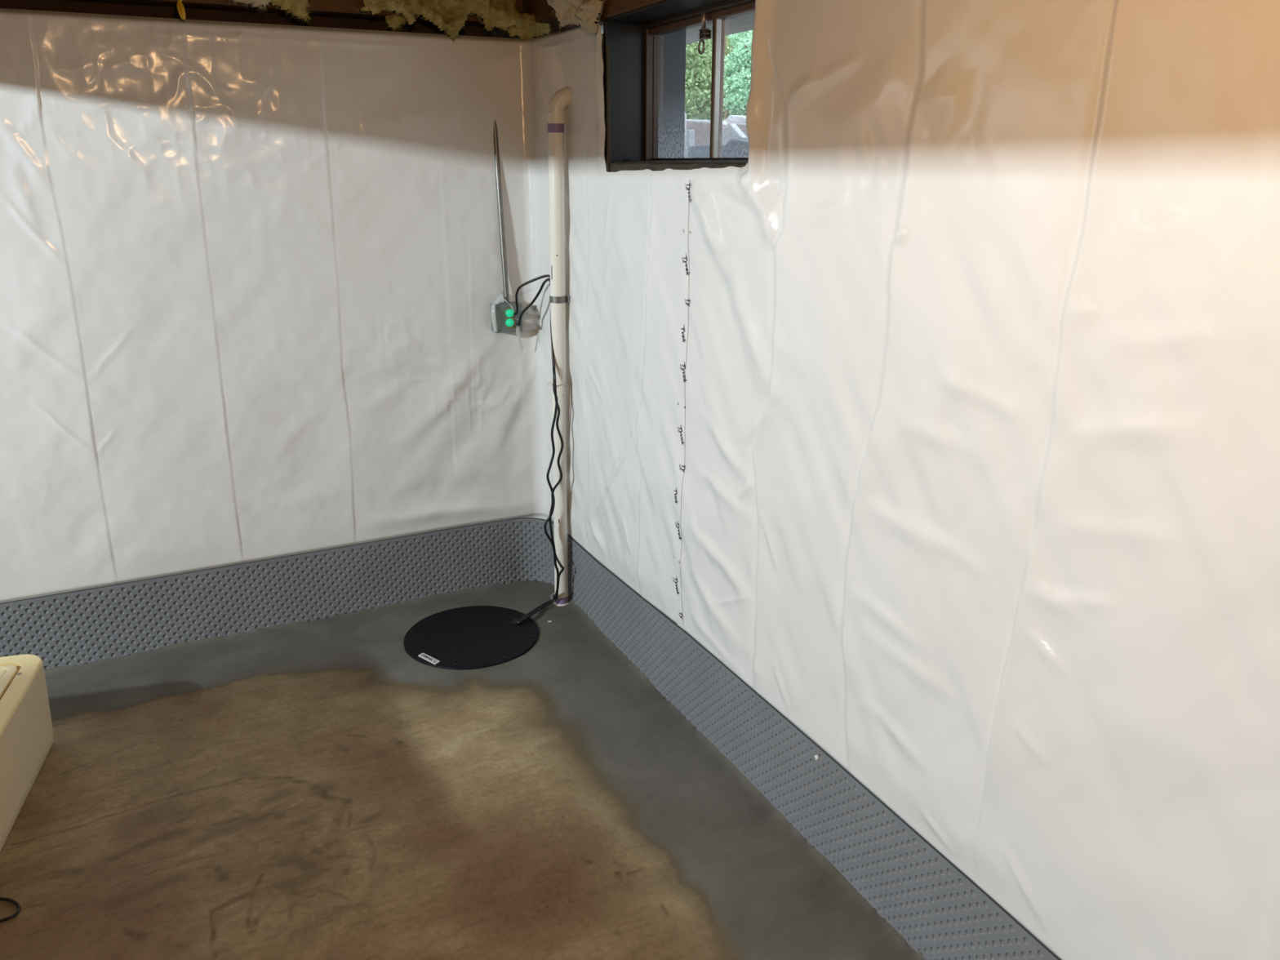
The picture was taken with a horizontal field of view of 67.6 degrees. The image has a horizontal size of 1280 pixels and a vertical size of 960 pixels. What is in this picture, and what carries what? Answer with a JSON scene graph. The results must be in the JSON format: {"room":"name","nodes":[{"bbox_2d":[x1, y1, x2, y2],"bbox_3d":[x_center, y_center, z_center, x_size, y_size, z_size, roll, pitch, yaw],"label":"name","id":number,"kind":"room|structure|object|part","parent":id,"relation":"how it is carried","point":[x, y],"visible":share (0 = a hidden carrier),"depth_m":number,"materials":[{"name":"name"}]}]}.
{"room":"unfinished basement","nodes":[
{"label":"unfinished basement","id":0,"kind":"room"},
{"bbox_2d":[0,580,925,959],"bbox_3d":[-1.538,1.604,0.051,5.630,0.023,6.028,-9,20,-25],"label":"floor","id":1,"kind":"structure","parent":0,"point":[318,788],"depth_m":2.38,"materials":[{"name":"concrete"}]},
{"bbox_2d":[0,897,21,922],"bbox_3d":[-1.494,0.942,2.058,0.286,0.007,0.151,4,19,10],"label":"cord","id":2,"kind":"object","parent":1,"relation":"on","point":[3,899],"visible":1,"depth_m":2.08,"materials":[{"name":"black rubber"}]},
{"bbox_2d":[0,654,53,851],"bbox_3d":[-1.762,0.711,2.336,0.458,0.272,0.618,-5,19,-16],"label":"appliance","id":3,"kind":"object","parent":1,"relation":"on","point":[26,730],"visible":1,"depth_m":2.44,"materials":[{"name":"beige plastic"}]},
{"bbox_3d":[-1.762,0.590,2.296,0.348,0.011,0.508,-5,19,-16],"label":"grille panel","id":4,"kind":"part","parent":3,"relation":"part of","materials":[{"name":"beige plastic"}]},
{"bbox_2d":[403,605,538,670],"bbox_3d":[-0.577,0.529,3.284,0.460,0.021,0.457,-9,20,-25],"label":"lid","id":5,"kind":"object","parent":1,"relation":"on","point":[473,637],"visible":0.97,"depth_m":3.25,"materials":[{"name":"black plastic"}]},
{"bbox_2d":[0,517,1061,959],"bbox_3d":[-0.292,0.651,2.559,4.353,0.308,2.041,9,20,26],"label":"board","id":6,"kind":"object","parent":1,"relation":"on","point":[939,910],"visible":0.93,"depth_m":3.01,"materials":[{"name":"grey plastic"}]},
{"bbox_2d":[546,86,570,606],"bbox_3d":[-0.241,-0.370,3.229,0.132,1.772,0.161,-9,20,-25],"label":"drain pipe","id":7,"kind":"object","parent":1,"relation":"on","point":[559,101],"visible":0.91,"depth_m":3.13,"materials":[{"name":"white plastic"}]},
{"bbox_2d":[513,274,564,622],"bbox_3d":[-0.354,-0.101,3.314,0.168,1.194,0.312,0,18,0],"label":"power cord","id":8,"kind":"object","parent":7,"relation":"attached to","point":[562,566],"visible":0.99,"depth_m":3.28,"materials":[{"name":"black rubber"}]},
{"bbox_2d":[515,278,564,624],"bbox_3d":[-0.401,-0.100,3.326,0.198,1.184,0.287,-9,20,-25],"label":"power cord","id":9,"kind":"object","parent":7,"relation":"attached to","point":[545,281],"visible":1,"depth_m":3.28,"materials":[{"name":"black rubber"}]},
{"bbox_2d":[549,295,570,302],"bbox_3d":[-0.258,-0.592,3.132,0.072,0.021,0.044,-9,20,-25],"label":"strap","id":10,"kind":"object","parent":7,"relation":"attached to","point":[565,299],"visible":0.98,"depth_m":3.12,"materials":[{"name":"metal"}]},
{"bbox_2d":[601,33,604,155],"bbox_3d":[1.080,0.160,0.953,0.218,2.400,6.450,-9,20,-25],"label":"wall","id":11,"kind":"structure","parent":0,"point":[602,33],"depth_m":2.76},
{"bbox_2d":[0,8,687,629],"bbox_3d":[-1.633,-0.233,2.252,3.427,1.757,1.164,-9,20,-25],"label":"sheet","id":12,"kind":"object","parent":11,"relation":"attached to","point":[249,283],"visible":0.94,"depth_m":2.98,"materials":[{"name":"white plastic"}]},
{"bbox_2d":[176,0,186,19],"bbox_3d":[-1.283,-1.337,2.672,0.023,0.097,0.031,-9,20,-25],"label":"cable","id":13,"kind":"object","parent":12,"relation":"hanging from","point":[180,9],"visible":1,"depth_m":2.67,"materials":[{"name":"yellow plastic"}]},
{"bbox_2d":[504,13,551,39],"bbox_3d":[-0.393,-1.492,3.174,0.195,0.095,0.130,-9,20,-25],"label":"tuft","id":14,"kind":"object","parent":12,"relation":"on","point":[528,28],"visible":0.93,"depth_m":3.13,"materials":[{"name":"fabric"}]},
{"bbox_2d":[522,0,603,29],"bbox_3d":[-0.146,-1.603,2.949,0.220,0.315,0.670,-9,20,-25],"label":"trim","id":15,"kind":"structure","parent":11,"relation":"on","point":[542,11],"depth_m":3.12,"materials":[{"name":"brown wood"}]},
{"bbox_2d":[546,0,605,36],"bbox_3d":[-0.196,-1.368,2.734,0.135,0.245,0.411,-9,20,-25],"label":"tuft","id":16,"kind":"object","parent":11,"relation":"hanging from","point":[585,13],"visible":0.99,"depth_m":2.65,"materials":[{"name":"fabric"}]},
{"bbox_2d":[599,0,664,21],"bbox_3d":[0.177,-1.357,2.305,0.252,0.375,0.850,-9,20,-25],"label":"trim","id":17,"kind":"structure","parent":11,"relation":"attached to","point":[611,7],"depth_m":2.52,"materials":[{"name":"brown wood"}]},
{"bbox_2d":[603,0,755,172],"bbox_3d":[0.205,-0.977,2.415,0.276,0.434,0.836,-9,20,-25],"label":"window","id":18,"kind":"structure","parent":11,"relation":"in","point":[644,48],"depth_m":2.69,"materials":[{"name":"black metal"}]},
{"bbox_2d":[622,158,632,161],"bbox_3d":[-0.034,-0.907,2.720,0.016,0.014,0.048,-9,20,-25],"label":"dead leaf","id":19,"kind":"object","parent":18,"relation":"on","point":[624,159],"visible":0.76,"depth_m":2.72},
{"bbox_3d":[0.015,-1.089,2.759,0.254,0.430,0.018,-9,20,-25],"label":"jamb panel","id":20,"kind":"part","parent":18,"relation":"part of","materials":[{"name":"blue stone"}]},
{"bbox_3d":[0.193,-1.176,2.351,0.256,0.016,0.810,-9,20,-25],"label":"head panel","id":21,"kind":"part","parent":18,"relation":"part of","materials":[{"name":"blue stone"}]},
{"bbox_3d":[0.200,-0.801,2.485,0.274,0.056,0.800,-9,20,-25],"label":"sill","id":22,"kind":"part","parent":18,"relation":"part of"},
{"bbox_3d":[0.125,-1.050,2.603,0.001,0.335,0.324,-9,20,-25],"label":"glass pane","id":23,"kind":"part","parent":18,"relation":"part of","materials":[{"name":"clear glass"}]},
{"bbox_3d":[0.200,-0.837,2.502,0.034,0.010,0.710,-9,20,-25],"label":"sash","id":24,"kind":"part","parent":18,"relation":"part of","materials":[{"name":"brown metal"}]},
{"bbox_3d":[0.161,-1.161,2.409,0.014,0.050,0.013,-9,20,-25],"label":"latch lever","id":25,"kind":"part","parent":18,"relation":"part of","materials":[{"name":"metal"}]},
{"bbox_3d":[0.282,-0.950,2.303,0.001,0.335,0.342,-9,20,-25],"label":"glass pane","id":26,"kind":"part","parent":18,"relation":"part of","materials":[{"name":"clear glass"}]},
{"bbox_2d":[680,0,1279,959],"bbox_3d":[0.650,-0.048,1.423,0.072,1.937,2.450,-9,20,-24],"label":"sheet","id":27,"kind":"object","parent":11,"relation":"attached to","point":[980,487],"visible":1,"depth_m":1.54,"materials":[{"name":"white plastic"}]},
{"bbox_2d":[672,179,690,630],"bbox_3d":[0.114,-0.155,2.539,0.020,1.226,0.080,-9,20,-25],"label":"vapor barrier seam","id":28,"kind":"object","parent":27,"relation":"attached to","point":[680,457],"visible":1,"depth_m":2.53,"materials":[{"name":"white plastic"}]},
{"bbox_2d":[672,576,679,593],"bbox_3d":[0.101,0.295,2.706,0.001,0.054,0.040,-10,21,-28],"label":"print","id":29,"kind":"object","parent":28,"relation":"attached to","point":[676,580],"depth_m":2.70},
{"bbox_2d":[677,426,684,444],"bbox_3d":[0.108,-0.123,2.561,0.002,0.054,0.040,-9,20,-25],"label":"print","id":30,"kind":"object","parent":28,"relation":"attached to","point":[681,429],"depth_m":2.56},
{"bbox_2d":[680,363,686,382],"bbox_3d":[0.113,-0.282,2.494,0.003,0.054,0.040,-7,20,-21],"label":"print","id":31,"kind":"object","parent":28,"relation":"attached to","point":[682,366],"depth_m":2.50},
{"bbox_2d":[680,325,685,342],"bbox_3d":[0.112,-0.379,2.475,0.002,0.046,0.028,-9,20,-25],"label":"print","id":32,"kind":"object","parent":28,"relation":"attached to","point":[682,327],"depth_m":2.48},
{"bbox_2d":[681,255,688,274],"bbox_3d":[0.114,-0.543,2.410,0.002,0.054,0.040,-9,20,-25],"label":"print","id":33,"kind":"object","parent":28,"relation":"attached to","point":[685,259],"depth_m":2.41},
{"bbox_2d":[684,179,690,203],"bbox_3d":[0.118,-0.704,2.335,0.003,0.054,0.040,-6,19,-17],"label":"print","id":34,"kind":"object","parent":28,"relation":"attached to","point":[686,184],"depth_m":2.35},
{"bbox_3d":[-2.926,-0.127,2.428,5.632,2.000,0.218,-9,20,-25],"label":"wall","id":35,"kind":"structure","parent":0,"visible":0},
{"bbox_2d":[226,0,271,14],"bbox_3d":[-1.154,-1.412,2.797,0.159,0.112,0.140,-9,20,-25],"label":"tuft","id":36,"kind":"object","parent":35,"relation":"hanging from","point":[258,3],"visible":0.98,"depth_m":2.77,"materials":[{"name":"fabric"}]},
{"bbox_2d":[0,0,565,39],"bbox_3d":[-2.857,-1.172,2.197,5.850,0.130,0.080,-9,20,-25],"label":"wooden beam","id":37,"kind":"structure","parent":35,"relation":"on","point":[64,6],"depth_m":2.92,"materials":[{"name":"brown wood"}]},
{"bbox_2d":[270,0,312,24],"bbox_3d":[-1.047,-1.423,2.849,0.141,0.144,0.140,-9,20,-25],"label":"tuft","id":38,"kind":"object","parent":35,"relation":"hanging from","point":[298,7],"visible":0.98,"depth_m":2.81,"materials":[{"name":"fabric"}]},
{"bbox_2d":[75,0,516,27],"bbox_3d":[-2.930,-1.164,2.035,5.580,0.047,0.115,-9,20,-25],"label":"trim","id":39,"kind":"structure","parent":35,"relation":"on","point":[331,8],"depth_m":2.91,"materials":[{"name":"brown wood"}]},
{"bbox_2d":[353,0,526,44],"bbox_3d":[-0.625,-1.486,3.016,0.569,0.220,0.196,-9,20,-25],"label":"insulation","id":40,"kind":"object","parent":35,"relation":"hanging from","point":[450,16],"visible":0.97,"depth_m":3.00,"materials":[{"name":"fabric"}]},
{"bbox_2d":[384,12,408,31],"bbox_3d":[-0.767,-1.434,3.005,0.089,0.074,0.059,-9,20,-25],"label":"tuft","id":41,"kind":"object","parent":40,"relation":"attached to","point":[393,20],"visible":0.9,"depth_m":2.98,"materials":[{"name":"fabric"}]},
{"bbox_2d":[490,301,522,333],"bbox_3d":[-0.474,-0.575,3.371,0.100,0.100,0.082,-9,20,-25],"label":"outlet box","id":42,"kind":"object","parent":35,"relation":"attached to","point":[499,317],"visible":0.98,"depth_m":3.34,"materials":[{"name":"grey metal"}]},
{"bbox_2d":[493,119,509,303],"bbox_3d":[-0.478,-0.985,3.247,0.020,0.764,0.062,-14,23,-35],"label":"conduit","id":43,"kind":"object","parent":42,"relation":"attached to","point":[497,165],"visible":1,"depth_m":3.26,"materials":[{"name":"metal"}]},
{"bbox_2d":[505,318,514,326],"bbox_3d":[-0.451,-0.546,3.327,0.027,0.029,0.039,-9,20,-25],"label":"plug","id":44,"kind":"object","parent":42,"relation":"attached to","point":[509,322],"visible":1,"depth_m":3.32,"materials":[{"name":"teal plastic"}]},
{"bbox_2d":[505,309,514,317],"bbox_3d":[-0.450,-0.578,3.317,0.027,0.029,0.039,-9,20,-25],"label":"indicator light","id":45,"kind":"object","parent":42,"relation":"attached to","point":[509,313],"visible":1,"depth_m":3.31,"materials":[{"name":"teal plastic"}]},
{"bbox_2d":[515,0,523,14],"bbox_3d":[-2.841,-1.353,2.104,5.850,0.268,0.150,-9,20,-25],"label":"trim","id":46,"kind":"structure","parent":35,"relation":"attached to","point":[518,6],"depth_m":3.21,"materials":[{"name":"brown wood"}]},
{"label":"outside","id":47,"kind":"structure","parent":0,"visible":0},
{"bbox_2d":[600,13,754,44],"bbox_3d":[-0.960,-2.289,5.395,0.540,0.055,11.200,-9,20,-25],"label":"board","id":48,"kind":"object","parent":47,"point":[744,23],"visible":0.02,"depth_m":3.33,"materials":[{"name":"brown wood"}]},
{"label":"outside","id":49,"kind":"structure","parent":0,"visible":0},
{"bbox_3d":[1.217,-2.290,6.651,5.500,0.288,11.000,-9,20,-25],"label":"ground","id":50,"kind":"structure","parent":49,"visible":0},
{"bbox_2d":[684,112,686,129],"bbox_3d":[0.169,-1.491,3.939,0.030,0.110,0.050,-9,20,-25],"label":"stone splinter","id":51,"kind":"object","parent":50,"relation":"on","point":[685,113],"visible":0.1,"depth_m":3.93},
{"bbox_2d":[684,129,694,158],"bbox_3d":[0.177,-1.302,3.794,0.030,0.166,0.115,-9,20,-25],"label":"upright slab","id":52,"kind":"object","parent":50,"relation":"on","point":[689,133],"visible":0.24,"depth_m":3.74,"materials":[{"name":"stone"}]},
{"bbox_2d":[688,144,725,158],"bbox_3d":[0.263,-1.215,3.629,0.060,0.103,0.228,-9,20,-25],"label":"block","id":53,"kind":"object","parent":50,"relation":"on","point":[698,148],"visible":0.24,"depth_m":3.62,"materials":[{"name":"concrete"}]},
{"bbox_2d":[686,121,736,146],"bbox_3d":[0.291,-1.549,4.454,0.100,0.240,0.550,-9,20,-25],"label":"stone slab","id":54,"kind":"object","parent":50,"relation":"on","point":[701,130],"visible":0.14,"depth_m":4.35,"materials":[{"name":"grey stone"}]},
{"bbox_2d":[686,119,727,124],"bbox_3d":[0.279,-1.603,4.284,0.030,0.037,0.392,-9,20,-25],"label":"stone","id":55,"kind":"object","parent":54,"relation":"on","point":[724,122],"visible":0.58,"depth_m":4.25,"materials":[{"name":"grey stone"}]},
{"bbox_2d":[724,115,746,124],"bbox_3d":[0.461,-1.593,4.267,0.060,0.066,0.288,-9,20,-25],"label":"rim stone","id":56,"kind":"object","parent":54,"relation":"on","point":[732,118],"visible":0.26,"depth_m":4.26,"materials":[{"name":"grey stone"}]},
{"bbox_2d":[684,31,748,120],"bbox_3d":[0.381,-2.992,7.041,1.140,1.363,2.642,-3,19,-10],"label":"shrub","id":57,"kind":"object","parent":50,"relation":"on","point":[698,67],"visible":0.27,"depth_m":6.19,"materials":[{"name":"green plant"}]},
{"bbox_2d":[721,123,747,144],"bbox_3d":[0.373,-1.356,3.787,0.030,0.103,0.156,-9,20,-25],"label":"stone","id":58,"kind":"object","parent":50,"relation":"on","point":[731,128],"visible":0.66,"depth_m":3.78,"materials":[{"name":"grey stone"}]},
{"bbox_2d":[721,138,748,157],"bbox_3d":[0.378,-1.166,3.448,0.060,0.120,0.235,-9,20,-25],"label":"block","id":59,"kind":"object","parent":50,"relation":"on","point":[744,142],"visible":0.32,"depth_m":3.44,"materials":[{"name":"concrete"}]},
{"bbox_2d":[723,30,752,119],"bbox_3d":[0.694,-2.170,5.269,0.520,0.917,0.782,2,18,4],"label":"shrub","id":60,"kind":"object","parent":50,"relation":"on","point":[737,82],"visible":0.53,"depth_m":5.12,"materials":[{"name":"green plant"}]},
{"bbox_2d":[733,123,748,140],"bbox_3d":[0.454,-1.381,3.986,0.050,0.202,0.228,-9,20,-25],"label":"stone slab","id":61,"kind":"object","parent":50,"relation":"on","point":[742,126],"visible":0.12,"depth_m":3.96,"materials":[{"name":"grey stone"}]}
]}

